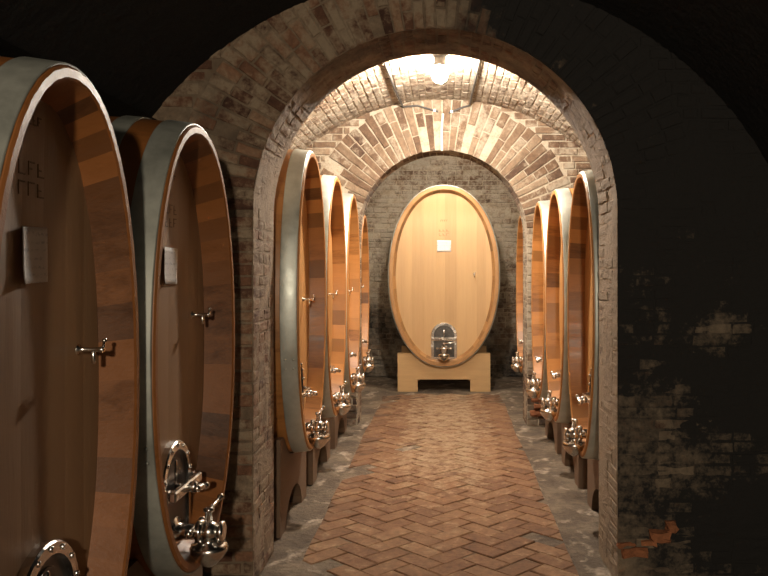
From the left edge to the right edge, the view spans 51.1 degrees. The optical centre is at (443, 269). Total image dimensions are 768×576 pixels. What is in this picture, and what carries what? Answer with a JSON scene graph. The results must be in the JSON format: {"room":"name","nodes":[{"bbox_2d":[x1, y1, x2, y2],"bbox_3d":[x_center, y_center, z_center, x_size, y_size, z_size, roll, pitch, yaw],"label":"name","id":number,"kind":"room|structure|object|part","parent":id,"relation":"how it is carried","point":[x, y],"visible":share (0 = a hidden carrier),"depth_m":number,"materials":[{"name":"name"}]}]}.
{"room":"wine cellar","nodes":[
{"label":"wine cellar","id":0,"kind":"room"},
{"bbox_2d":[0,0,767,162],"bbox_3d":[0.200,-0.565,0.285,3.461,1.930,7.770,0,0,0],"label":"ceiling","id":1,"kind":"structure","parent":0,"point":[137,53],"depth_m":3.64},
{"bbox_2d":[260,376,610,575],"bbox_3d":[0.000,1.645,4.375,4.800,0.030,15.950,0,0,0],"label":"floor","id":2,"kind":"structure","parent":0,"point":[578,524],"depth_m":6.11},
{"bbox_2d":[127,561,202,575],"bbox_3d":[-1.500,1.355,3.300,0.740,0.570,0.888,0,0,0],"label":"stand","id":3,"kind":"object","parent":2,"relation":"on","point":[135,568],"visible":0.06,"depth_m":2.96,"materials":[{"name":"brown wood"}]},
{"bbox_2d":[109,115,234,575],"bbox_3d":[-1.443,0.315,3.300,1.102,1.902,1.162,0,0,0],"label":"barrel","id":4,"kind":"object","parent":3,"relation":"on","point":[176,192],"visible":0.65,"depth_m":3.31,"materials":[{"name":"wood"}]},
{"bbox_3d":[-1.120,0.920,3.300,0.026,0.362,0.282,0,0,0],"label":"manway door","id":5,"kind":"part","parent":4,"relation":"part of","materials":[{"name":"silver metal"}]},
{"bbox_3d":[-1.106,0.920,3.300,0.057,0.430,0.350,0,0,0],"label":"manway frame","id":6,"kind":"part","parent":4,"relation":"part of","materials":[{"name":"silver metal"}]},
{"bbox_2d":[172,493,227,566],"bbox_3d":[-1.004,1.089,3.321,0.225,0.261,0.257,0,0,0],"label":"tap","id":7,"kind":"object","parent":4,"relation":"on","point":[203,542],"depth_m":3.27,"materials":[{"name":"silver metal"}]},
{"bbox_2d":[191,307,210,323],"bbox_3d":[-1.088,0.204,3.581,0.085,0.075,0.036,0,0,0],"label":"tap","id":8,"kind":"object","parent":4,"relation":"on","point":[193,314],"depth_m":3.57,"materials":[{"name":"silver metal"}]},
{"bbox_2d":[274,437,305,537],"bbox_3d":[-1.335,1.340,5.350,0.670,0.600,0.920,0,0,0],"label":"stand","id":9,"kind":"object","parent":2,"relation":"on","point":[289,467],"visible":0.29,"depth_m":5.05,"materials":[{"name":"brown wood"}]},
{"bbox_2d":[274,149,329,452],"bbox_3d":[-1.277,0.203,5.350,1.033,2.052,1.208,0,0,0],"label":"barrel","id":10,"kind":"object","parent":9,"relation":"on","point":[299,225],"visible":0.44,"depth_m":5.02,"materials":[{"name":"wood"}]},
{"bbox_3d":[-0.975,0.855,5.350,0.057,0.500,0.350,0,0,0],"label":"manway frame","id":11,"kind":"part","parent":10,"relation":"part of","materials":[{"name":"silver metal"}]},
{"bbox_2d":[302,295,314,305],"bbox_3d":[-0.962,0.214,5.673,0.085,0.075,0.036,0,0,0],"label":"tap","id":12,"kind":"object","parent":10,"relation":"on","point":[303,299],"depth_m":5.67,"materials":[{"name":"silver metal"}]},
{"bbox_2d":[305,406,329,448],"bbox_3d":[-0.873,1.060,5.372,0.225,0.261,0.257,0,0,0],"label":"tap","id":13,"kind":"object","parent":10,"relation":"on","point":[317,430],"depth_m":5.31,"materials":[{"name":"silver metal"}]},
{"bbox_2d":[306,418,329,484],"bbox_3d":[-1.335,1.340,6.570,0.670,0.600,0.920,0,0,0],"label":"stand","id":14,"kind":"object","parent":2,"relation":"on","point":[315,455],"visible":0.16,"depth_m":6.22,"materials":[{"name":"brown wood"}]},
{"bbox_2d":[320,175,350,417],"bbox_3d":[-1.277,0.215,6.570,1.033,2.027,1.208,0,0,0],"label":"barrel","id":15,"kind":"object","parent":14,"relation":"on","point":[335,401],"visible":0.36,"depth_m":6.92,"materials":[{"name":"wood"}]},
{"bbox_2d":[332,381,350,414],"bbox_3d":[-0.873,1.060,6.591,0.225,0.261,0.257,0,0,0],"label":"tap","id":16,"kind":"object","parent":15,"relation":"on","point":[341,401],"depth_m":6.53,"materials":[{"name":"silver metal"}]},
{"bbox_2d":[330,413,346,448],"bbox_3d":[-1.335,1.340,7.780,0.670,0.600,0.905,0,0,0],"label":"stand","id":17,"kind":"object","parent":2,"relation":"on","point":[338,424],"visible":0.12,"depth_m":7.44,"materials":[{"name":"brown wood"}]},
{"bbox_2d":[342,193,365,393],"bbox_3d":[-1.277,0.230,7.780,1.033,1.997,1.168,0,0,0],"label":"barrel","id":18,"kind":"object","parent":17,"relation":"on","point":[352,376],"visible":0.27,"depth_m":8.14,"materials":[{"name":"wood"}]},
{"bbox_2d":[351,364,365,392],"bbox_3d":[-0.873,1.060,7.801,0.225,0.261,0.257,0,0,0],"label":"tap","id":19,"kind":"object","parent":18,"relation":"on","point":[356,378],"depth_m":7.74,"materials":[{"name":"silver metal"}]},
{"bbox_2d":[295,393,579,575],"bbox_3d":[-0.029,1.631,5.543,1.543,0.017,10.114,0,0,0],"label":"path","id":20,"kind":"object","parent":2,"relation":"on","point":[434,484],"visible":1,"depth_m":5.62,"materials":[{"name":"brick"}]},
{"bbox_2d":[398,346,489,391],"bbox_3d":[0.000,1.383,11.345,1.250,0.515,1.130,0,0,0],"label":"stand","id":21,"kind":"object","parent":2,"relation":"on","point":[411,369],"visible":0.7,"depth_m":10.78,"materials":[{"name":"beige wood"}]},
{"bbox_2d":[388,185,499,366],"bbox_3d":[0.000,0.080,11.269,1.566,2.515,1.390,0,0,0],"label":"barrel","id":22,"kind":"object","parent":21,"relation":"on","point":[444,260],"visible":1,"depth_m":10.81,"materials":[{"name":"wood"}]},
{"bbox_3d":[0.000,0.960,10.789,0.350,0.500,0.057,0,0,0],"label":"manway frame","id":23,"kind":"part","parent":22,"relation":"part of","materials":[{"name":"silver metal"}]},
{"bbox_3d":[0.000,0.960,10.802,0.282,0.432,0.026,0,0,0],"label":"manway door","id":24,"kind":"part","parent":22,"relation":"part of","materials":[{"name":"silver metal"}]},
{"bbox_2d":[436,341,454,360],"bbox_3d":[0.021,1.079,10.687,0.257,0.261,0.225,0,0,0],"label":"tap","id":25,"kind":"object","parent":22,"relation":"on","point":[445,350],"depth_m":10.78,"materials":[{"name":"silver metal"}]},
{"bbox_2d":[545,419,561,453],"bbox_3d":[1.345,1.350,7.560,0.670,0.580,0.855,0,0,0],"label":"stand","id":26,"kind":"object","parent":2,"relation":"on","point":[553,429],"visible":0.12,"depth_m":7.25,"materials":[{"name":"brown wood"}]},
{"bbox_2d":[526,200,549,399],"bbox_3d":[1.287,0.285,7.560,1.033,1.919,1.100,0,0,0],"label":"barrel","id":27,"kind":"object","parent":26,"relation":"on","point":[537,387],"visible":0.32,"depth_m":7.89,"materials":[{"name":"wood"}]},
{"bbox_2d":[526,372,540,397],"bbox_3d":[0.883,1.079,7.538,0.225,0.261,0.257,0,0,0],"label":"tap","id":28,"kind":"object","parent":27,"relation":"on","point":[533,385],"depth_m":7.52,"materials":[{"name":"silver metal"}]},
{"bbox_2d":[562,423,586,487],"bbox_3d":[1.345,1.350,6.440,0.670,0.580,0.863,0,0,0],"label":"stand","id":29,"kind":"object","parent":2,"relation":"on","point":[580,464],"visible":0.11,"depth_m":6.05,"materials":[{"name":"brown wood"}]},
{"bbox_2d":[540,188,573,422],"bbox_3d":[1.287,0.285,6.440,1.033,1.919,1.110,0,0,0],"label":"barrel","id":30,"kind":"object","parent":29,"relation":"on","point":[556,407],"visible":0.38,"depth_m":6.69,"materials":[{"name":"wood"}]},
{"bbox_2d":[540,390,558,420],"bbox_3d":[0.883,1.079,6.418,0.225,0.261,0.257,0,0,0],"label":"tap","id":31,"kind":"object","parent":30,"relation":"on","point":[548,410],"depth_m":6.40,"materials":[{"name":"silver metal"}]},
{"bbox_2d":[587,459,598,509],"bbox_3d":[1.345,1.350,5.220,0.670,0.580,0.830,0,0,0],"label":"stand","id":32,"kind":"object","parent":2,"relation":"on","point":[592,465],"visible":0.06,"depth_m":5.46,"materials":[{"name":"brown wood"}]},
{"bbox_2d":[562,170,598,459],"bbox_3d":[1.287,0.287,5.220,1.033,1.914,1.070,0,0,0],"label":"barrel","id":33,"kind":"object","parent":32,"relation":"on","point":[582,439],"visible":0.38,"depth_m":5.51,"materials":[{"name":"wood"}]},
{"bbox_2d":[562,418,586,455],"bbox_3d":[0.883,1.079,5.199,0.225,0.261,0.257,0,0,0],"label":"tap","id":34,"kind":"object","parent":33,"relation":"on","point":[573,443],"depth_m":5.18,"materials":[{"name":"silver metal"}]},
{"bbox_3d":[0.985,0.875,5.220,0.057,0.500,0.350,0,0,0],"label":"manway frame","id":35,"kind":"part","parent":33,"relation":"part of","materials":[{"name":"silver metal"}]},
{"bbox_3d":[-1.500,1.375,2.185,0.740,0.530,0.747,0,0,0],"label":"stand","id":36,"kind":"object","parent":2,"relation":"on","visible":0},
{"bbox_2d":[0,56,139,575],"bbox_3d":[-1.431,0.355,2.185,1.126,1.902,0.992,0,0,0],"label":"barrel","id":37,"kind":"object","parent":36,"relation":"on","point":[70,362],"visible":1,"depth_m":2.30,"materials":[{"name":"wood"}]},
{"bbox_3d":[-1.082,0.960,2.185,0.057,0.430,0.350,0,0,0],"label":"manway frame","id":38,"kind":"part","parent":37,"relation":"part of","materials":[{"name":"silver metal"}]},
{"bbox_3d":[-1.096,0.960,2.185,0.026,0.362,0.282,0,0,0],"label":"manway door","id":39,"kind":"part","parent":37,"relation":"part of","materials":[{"name":"silver metal"}]},
{"bbox_2d":[76,338,106,363],"bbox_3d":[-1.064,0.244,2.413,0.085,0.075,0.036,0,0,0],"label":"tap","id":40,"kind":"object","parent":37,"relation":"on","point":[80,349],"depth_m":2.41,"materials":[{"name":"silver metal"}]},
{"bbox_3d":[-1.395,1.350,9.470,0.670,0.580,0.830,0,0,0],"label":"stand","id":41,"kind":"object","parent":2,"relation":"on","visible":0},
{"bbox_2d":[361,215,374,373],"bbox_3d":[-1.337,0.280,9.470,1.033,1.953,1.094,0,0,0],"label":"barrel","id":42,"kind":"object","parent":41,"relation":"on","point":[367,362],"visible":0.16,"depth_m":9.86,"materials":[{"name":"wood"}]},
{"bbox_2d":[363,349,374,371],"bbox_3d":[-0.933,1.079,9.492,0.225,0.261,0.257,0,0,0],"label":"tap","id":43,"kind":"object","parent":42,"relation":"on","point":[368,361],"depth_m":9.43,"materials":[{"name":"silver metal"}]},
{"bbox_3d":[1.365,1.350,9.470,0.670,0.580,0.896,0,0,0],"label":"stand","id":44,"kind":"object","parent":2,"relation":"on","visible":0},
{"bbox_2d":[511,216,522,372],"bbox_3d":[1.307,0.280,9.470,1.033,1.953,1.174,0,0,0],"label":"barrel","id":45,"kind":"object","parent":44,"relation":"on","point":[517,362],"visible":0.17,"depth_m":9.91,"materials":[{"name":"wood"}]},
{"bbox_2d":[511,351,522,371],"bbox_3d":[0.903,1.079,9.448,0.225,0.261,0.257,0,0,0],"label":"tap","id":46,"kind":"object","parent":45,"relation":"on","point":[516,365],"depth_m":9.43,"materials":[{"name":"silver metal"}]},
{"bbox_2d":[289,54,584,150],"bbox_3d":[0.000,-0.656,6.540,4.600,2.312,3.800,0,0,0],"label":"ceiling","id":47,"kind":"structure","parent":0,"point":[370,90],"depth_m":7.65,"materials":[{"name":"brick"}]},
{"bbox_2d":[384,62,437,112],"bbox_3d":[-0.456,-1.694,7.334,0.375,0.089,2.246,0,0,11],"label":"cable","id":48,"kind":"object","parent":47,"relation":"attached to","point":[385,64],"visible":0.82,"depth_m":8.02,"materials":[{"name":"white plastic"}]},
{"bbox_2d":[431,54,447,82],"bbox_3d":[-0.035,-1.673,6.620,0.142,0.255,0.142,0,0,0],"label":"ceiling lamp","id":49,"kind":"object","parent":47,"relation":"hanging from","point":[439,72],"visible":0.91,"depth_m":6.58,"materials":[{"name":"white glass"}]},
{"bbox_3d":[-0.035,-1.620,6.620,0.134,0.150,0.134,0,0,0],"label":"lamp globe","id":50,"kind":"part","parent":49,"relation":"part of","materials":[{"name":"white glass"}]},
{"bbox_2d":[448,60,480,113],"bbox_3d":[0.209,-1.700,7.301,0.233,0.130,2.210,0,0,-2],"label":"cable","id":51,"kind":"object","parent":47,"relation":"attached to","point":[479,61],"visible":0.88,"depth_m":7.83,"materials":[{"name":"white plastic"}]},
{"bbox_2d":[361,156,522,376],"bbox_3d":[0.000,-0.160,12.293,5.000,3.600,0.037,0,0,0],"label":"wall","id":52,"kind":"structure","parent":0,"point":[383,211],"depth_m":12.29,"materials":[{"name":"brick"}]},
{"bbox_2d":[305,99,591,425],"bbox_3d":[0.000,-0.160,8.604,4.900,3.600,0.452,0,0,0],"label":"wall","id":53,"kind":"structure","parent":0,"point":[532,159],"depth_m":8.41,"materials":[{"name":"brick"}]},
{"bbox_2d":[440,113,443,150],"bbox_3d":[-0.018,-1.445,8.390,0.039,0.391,0.024,0,0,0],"label":"cable conduit","id":54,"kind":"object","parent":53,"relation":"attached to","point":[442,118],"visible":1,"depth_m":8.38,"materials":[{"name":"white plastic"}]},
{"bbox_2d":[152,0,767,575],"bbox_3d":[0.000,-0.235,4.374,5.400,3.750,0.571,0,0,0],"label":"wall","id":55,"kind":"structure","parent":0,"point":[681,183],"depth_m":4.15,"materials":[{"name":"brick"}]},
{"bbox_3d":[-2.360,0.390,0.285,0.016,2.500,7.770,0,0,0],"label":"wall","id":56,"kind":"structure","parent":0,"visible":0},
{"bbox_2d":[0,38,156,119],"bbox_3d":[-1.930,-0.775,0.285,0.900,0.001,7.770,0,0,0],"label":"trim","id":57,"kind":"structure","parent":56,"relation":"attached to","point":[115,107],"depth_m":3.66,"materials":[{"name":"black"}]}
]}

